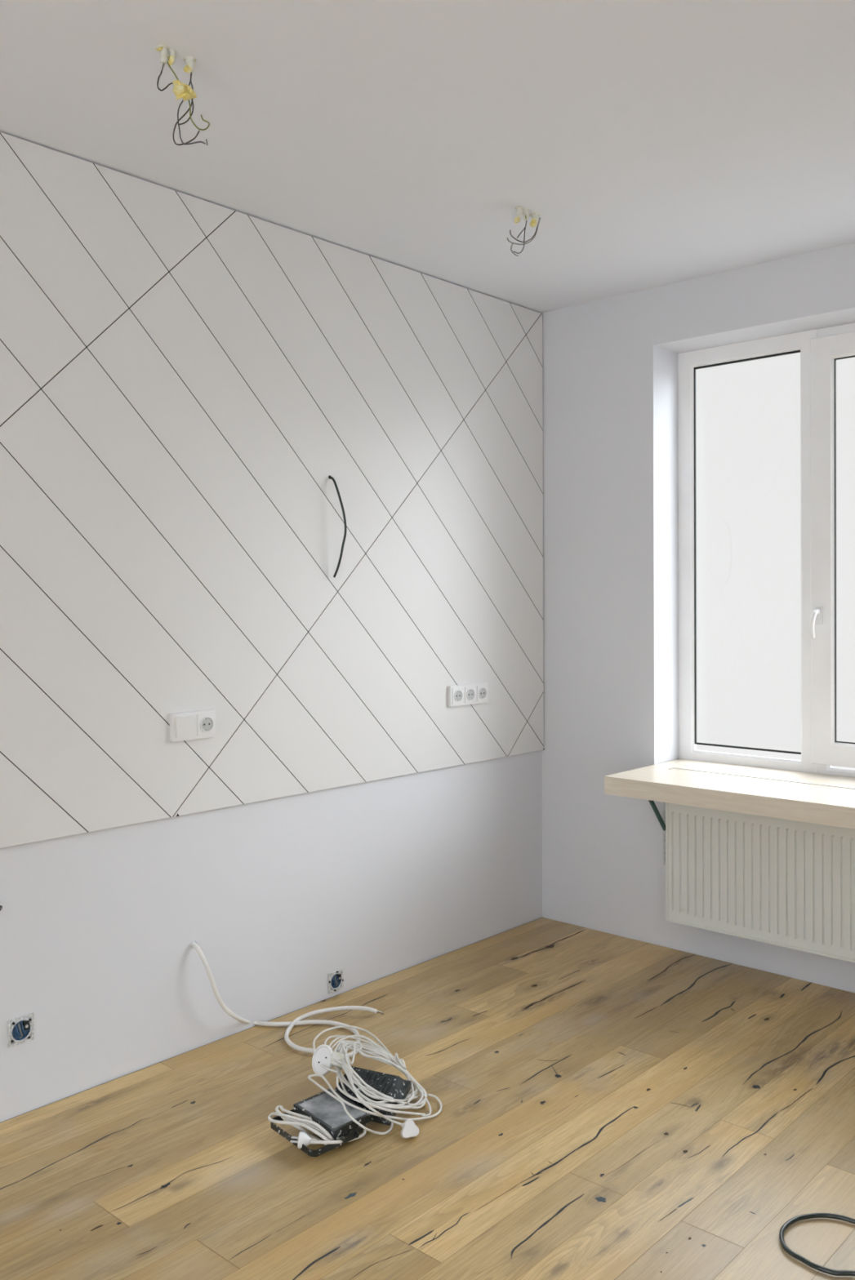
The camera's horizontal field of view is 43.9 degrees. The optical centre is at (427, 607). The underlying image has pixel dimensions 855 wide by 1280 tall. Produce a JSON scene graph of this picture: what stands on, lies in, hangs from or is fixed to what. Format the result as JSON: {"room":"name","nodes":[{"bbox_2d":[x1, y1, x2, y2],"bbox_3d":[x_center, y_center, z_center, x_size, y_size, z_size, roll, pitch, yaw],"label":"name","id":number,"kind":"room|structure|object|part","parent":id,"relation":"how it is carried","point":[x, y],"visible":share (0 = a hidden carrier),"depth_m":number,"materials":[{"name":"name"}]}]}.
{"room":"construction site","nodes":[
{"label":"construction site","id":0,"kind":"room"},
{"bbox_2d":[0,750,542,1122],"bbox_3d":[-1.615,0.059,2.619,0.300,3.000,6.000,0,0,42],"label":"wall","id":1,"kind":"structure","parent":0,"point":[374,880],"depth_m":3.50,"materials":[{"name":"paint"}]},
{"bbox_2d":[0,903,3,911],"bbox_3d":[-1.167,0.818,2.884,0.011,0.023,0.023,0,0,42],"label":"stub","id":2,"kind":"object","parent":1,"relation":"attached to","point":[1,904],"visible":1,"depth_m":2.89,"materials":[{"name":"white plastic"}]},
{"bbox_2d":[7,1013,33,1048],"bbox_3d":[-1.122,1.171,2.931,0.016,0.074,0.074,0,0,42],"label":"box","id":3,"kind":"object","parent":1,"relation":"attached to","point":[20,1029],"visible":1,"depth_m":2.93,"materials":[{"name":"plastic"}]},
{"bbox_2d":[0,132,543,848],"bbox_3d":[-0.677,-0.323,3.419,0.013,1.946,3.550,0,0,42],"label":"panelling","id":4,"kind":"object","parent":1,"relation":"attached to","point":[184,379],"visible":1,"depth_m":3.46,"materials":[{"name":"white paint"}]},
{"bbox_2d":[169,709,215,742],"bbox_3d":[-0.734,0.372,3.332,0.022,0.087,0.164,0,0,42],"label":"light switch","id":5,"kind":"object","parent":4,"relation":"attached to","point":[193,725],"visible":1,"depth_m":3.32,"materials":[{"name":"white plastic"}]},
{"bbox_3d":[-0.702,0.371,3.363,0.006,0.068,0.068,0,0,42],"label":"socket plate","id":6,"kind":"part","parent":5,"relation":"part of","materials":[{"name":"white plastic"}]},
{"bbox_2d":[328,475,346,577],"bbox_3d":[-0.320,-0.287,3.761,0.070,0.364,0.018,0,0,24],"label":"cable","id":7,"kind":"object","parent":4,"relation":"attached to","point":[330,477],"visible":1,"depth_m":3.75,"materials":[{"name":"black plastic"}]},
{"bbox_2d":[447,682,488,706],"bbox_3d":[0.159,0.355,4.319,0.020,0.083,0.253,0,0,42],"label":"socket","id":8,"kind":"object","parent":4,"relation":"attached to","point":[475,693],"visible":1,"depth_m":4.31,"materials":[{"name":"white plastic"}]},
{"bbox_3d":[0.120,0.357,4.272,0.006,0.064,0.064,0,0,42],"label":"socket plate","id":9,"kind":"part","parent":8,"relation":"part of","materials":[{"name":"white plastic"}]},
{"bbox_3d":[0.173,0.356,4.330,0.006,0.064,0.064,0,0,42],"label":"socket plate","id":10,"kind":"part","parent":8,"relation":"part of","materials":[{"name":"white plastic"}]},
{"bbox_3d":[0.225,0.356,4.387,0.006,0.064,0.064,0,0,42],"label":"socket plate","id":11,"kind":"part","parent":8,"relation":"part of","materials":[{"name":"white plastic"}]},
{"bbox_2d":[190,939,383,1057],"bbox_3d":[-0.452,1.226,3.481,0.562,0.345,0.365,0,0,8],"label":"cable","id":12,"kind":"object","parent":1,"relation":"attached to","point":[298,1021],"visible":0.77,"depth_m":3.50,"materials":[{"name":"plastic"}]},
{"bbox_2d":[328,968,343,993],"bbox_3d":[-0.326,1.345,3.809,0.016,0.070,0.070,0,0,42],"label":"box","id":13,"kind":"object","parent":1,"relation":"attached to","point":[335,980],"visible":1,"depth_m":3.81,"materials":[{"name":"plastic"}]},
{"bbox_2d":[0,916,854,1279],"bbox_3d":[0.196,1.412,1.195,4.300,0.002,5.700,0,0,42],"label":"floor","id":14,"kind":"structure","parent":0,"point":[614,1107],"depth_m":2.76,"materials":[{"name":"brown wood"}]},
{"bbox_2d":[267,1088,371,1156],"bbox_3d":[-0.302,1.364,2.811,0.272,0.066,0.228,0,0,42],"label":"power adapter","id":15,"kind":"object","parent":14,"relation":"on","point":[321,1113],"visible":0.98,"depth_m":2.78,"materials":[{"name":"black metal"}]},
{"bbox_3d":[-0.335,1.368,2.788,0.250,0.059,0.086,0,0,38],"label":"wrapped cord","id":16,"kind":"part","parent":15,"relation":"part of","materials":[{"name":"white plastic"}]},
{"bbox_3d":[-0.254,1.338,2.823,0.106,0.012,0.164,-1,0,-41],"label":"lamp glass","id":17,"kind":"part","parent":15,"relation":"part of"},
{"bbox_3d":[-0.221,1.375,2.745,0.060,0.044,0.174,0,0,42],"label":"lamp cord","id":18,"kind":"part","parent":15,"relation":"part of","materials":[{"name":"white plastic"}]},
{"bbox_2d":[333,1066,412,1125],"bbox_3d":[-0.164,1.351,2.956,0.200,0.089,0.143,0,0,25],"label":"lamp","id":19,"kind":"object","parent":14,"relation":"on","point":[397,1087],"visible":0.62,"depth_m":2.93,"materials":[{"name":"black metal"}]},
{"bbox_2d":[307,1025,441,1138],"bbox_3d":[-0.206,1.326,3.076,0.337,0.154,0.679,0,0,-30],"label":"extension cord","id":20,"kind":"object","parent":14,"relation":"on","point":[324,1058],"visible":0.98,"depth_m":2.97,"materials":[{"name":"white plastic"}]},
{"bbox_2d":[311,1044,333,1075],"bbox_3d":[-0.296,1.290,3.021,0.064,0.080,0.058,0,0,42],"label":"outlet","id":21,"kind":"object","parent":20,"relation":"attached to","point":[322,1057],"depth_m":3.02,"materials":[{"name":"white plastic"}]},
{"bbox_2d":[778,1213,854,1276],"bbox_3d":[1.067,1.393,2.272,0.597,0.010,0.227,0,0,16],"label":"cable","id":22,"kind":"object","parent":14,"relation":"on","point":[811,1215],"visible":1,"depth_m":2.33,"materials":[{"name":"black plastic"}]},
{"bbox_2d":[0,0,854,313],"bbox_3d":[0.225,-1.389,1.222,4.900,0.200,6.420,0,0,42],"label":"ceiling","id":23,"kind":"structure","parent":0,"point":[653,143],"depth_m":2.82,"materials":[{"name":"paint"}]},
{"bbox_2d":[155,44,209,145],"bbox_3d":[-0.568,-1.191,2.489,0.043,0.218,0.160,0,0,42],"label":"wiring","id":24,"kind":"object","parent":23,"relation":"hanging from","point":[181,90],"visible":1,"depth_m":2.47,"materials":[{"name":"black plastic"}]},
{"bbox_2d":[506,205,540,256],"bbox_3d":[0.317,-1.226,3.475,0.041,0.176,0.197,0,0,42],"label":"wiring","id":25,"kind":"object","parent":23,"relation":"hanging from","point":[521,211],"visible":1,"depth_m":3.47,"materials":[{"name":"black plastic"}]},
{"bbox_2d":[542,242,854,992],"bbox_3d":[2.199,0.040,3.405,4.900,3.000,0.285,0,0,42],"label":"wall","id":26,"kind":"structure","parent":0,"point":[610,366],"depth_m":4.47,"materials":[{"name":"paint"}]},
{"bbox_2d":[648,800,665,865],"bbox_3d":[0.873,0.884,4.221,0.013,0.338,0.302,0,0,42],"label":"bracket","id":27,"kind":"object","parent":26,"relation":"attached to","point":[662,822],"visible":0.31,"depth_m":4.32,"materials":[{"name":"metal"}]},
{"bbox_3d":[0.970,0.884,4.329,0.013,0.337,0.005,0,0,42],"label":"wall rail","id":28,"kind":"part","parent":27,"relation":"part of","materials":[{"name":"metal"}]},
{"bbox_2d":[604,758,854,828],"bbox_3d":[1.562,0.682,3.674,1.844,0.068,0.595,0,0,42],"label":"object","id":29,"kind":"object","parent":26,"relation":"attached to","point":[793,795],"visible":1,"depth_m":3.85,"materials":[{"name":"beige wood"}]},
{"bbox_2d":[665,802,854,962],"bbox_3d":[1.578,0.992,3.707,1.608,0.504,0.112,0,0,42],"label":"radiator","id":30,"kind":"object","parent":26,"relation":"attached to","point":[788,883],"visible":0.87,"depth_m":3.94,"materials":[{"name":"white metal"}]},
{"bbox_3d":[0.976,0.990,4.233,0.008,0.502,0.081,0,0,42],"label":"panel","id":31,"kind":"part","parent":30,"relation":"part of","materials":[{"name":"white metal"}]},
{"bbox_2d":[678,322,854,777],"bbox_3d":[1.787,-0.147,3.956,1.912,1.869,0.288,0,0,42],"label":"window","id":32,"kind":"structure","parent":26,"relation":"in","point":[819,349],"depth_m":4.14,"materials":[{"name":"white plastic"}]},
{"bbox_3d":[1.487,0.063,4.070,0.027,0.112,0.052,0,0,42],"label":"lever","id":33,"kind":"part","parent":32,"relation":"part of","materials":[{"name":"white plastic"}]},
{"bbox_3d":[1.509,0.033,4.088,0.028,0.070,0.006,0,0,42],"label":"handle","id":34,"kind":"part","parent":32,"relation":"part of","materials":[{"name":"white plastic"}]},
{"bbox_3d":[1.762,-0.216,3.907,0.684,1.647,0.068,0,0,42],"label":"sash","id":35,"kind":"part","parent":32,"relation":"part of","materials":[{"name":"white plastic"}]},
{"bbox_3d":[1.764,-0.203,3.933,0.636,1.757,0.066,0,0,42],"label":"frame","id":36,"kind":"part","parent":32,"relation":"part of","materials":[{"name":"white plastic"}]}
]}

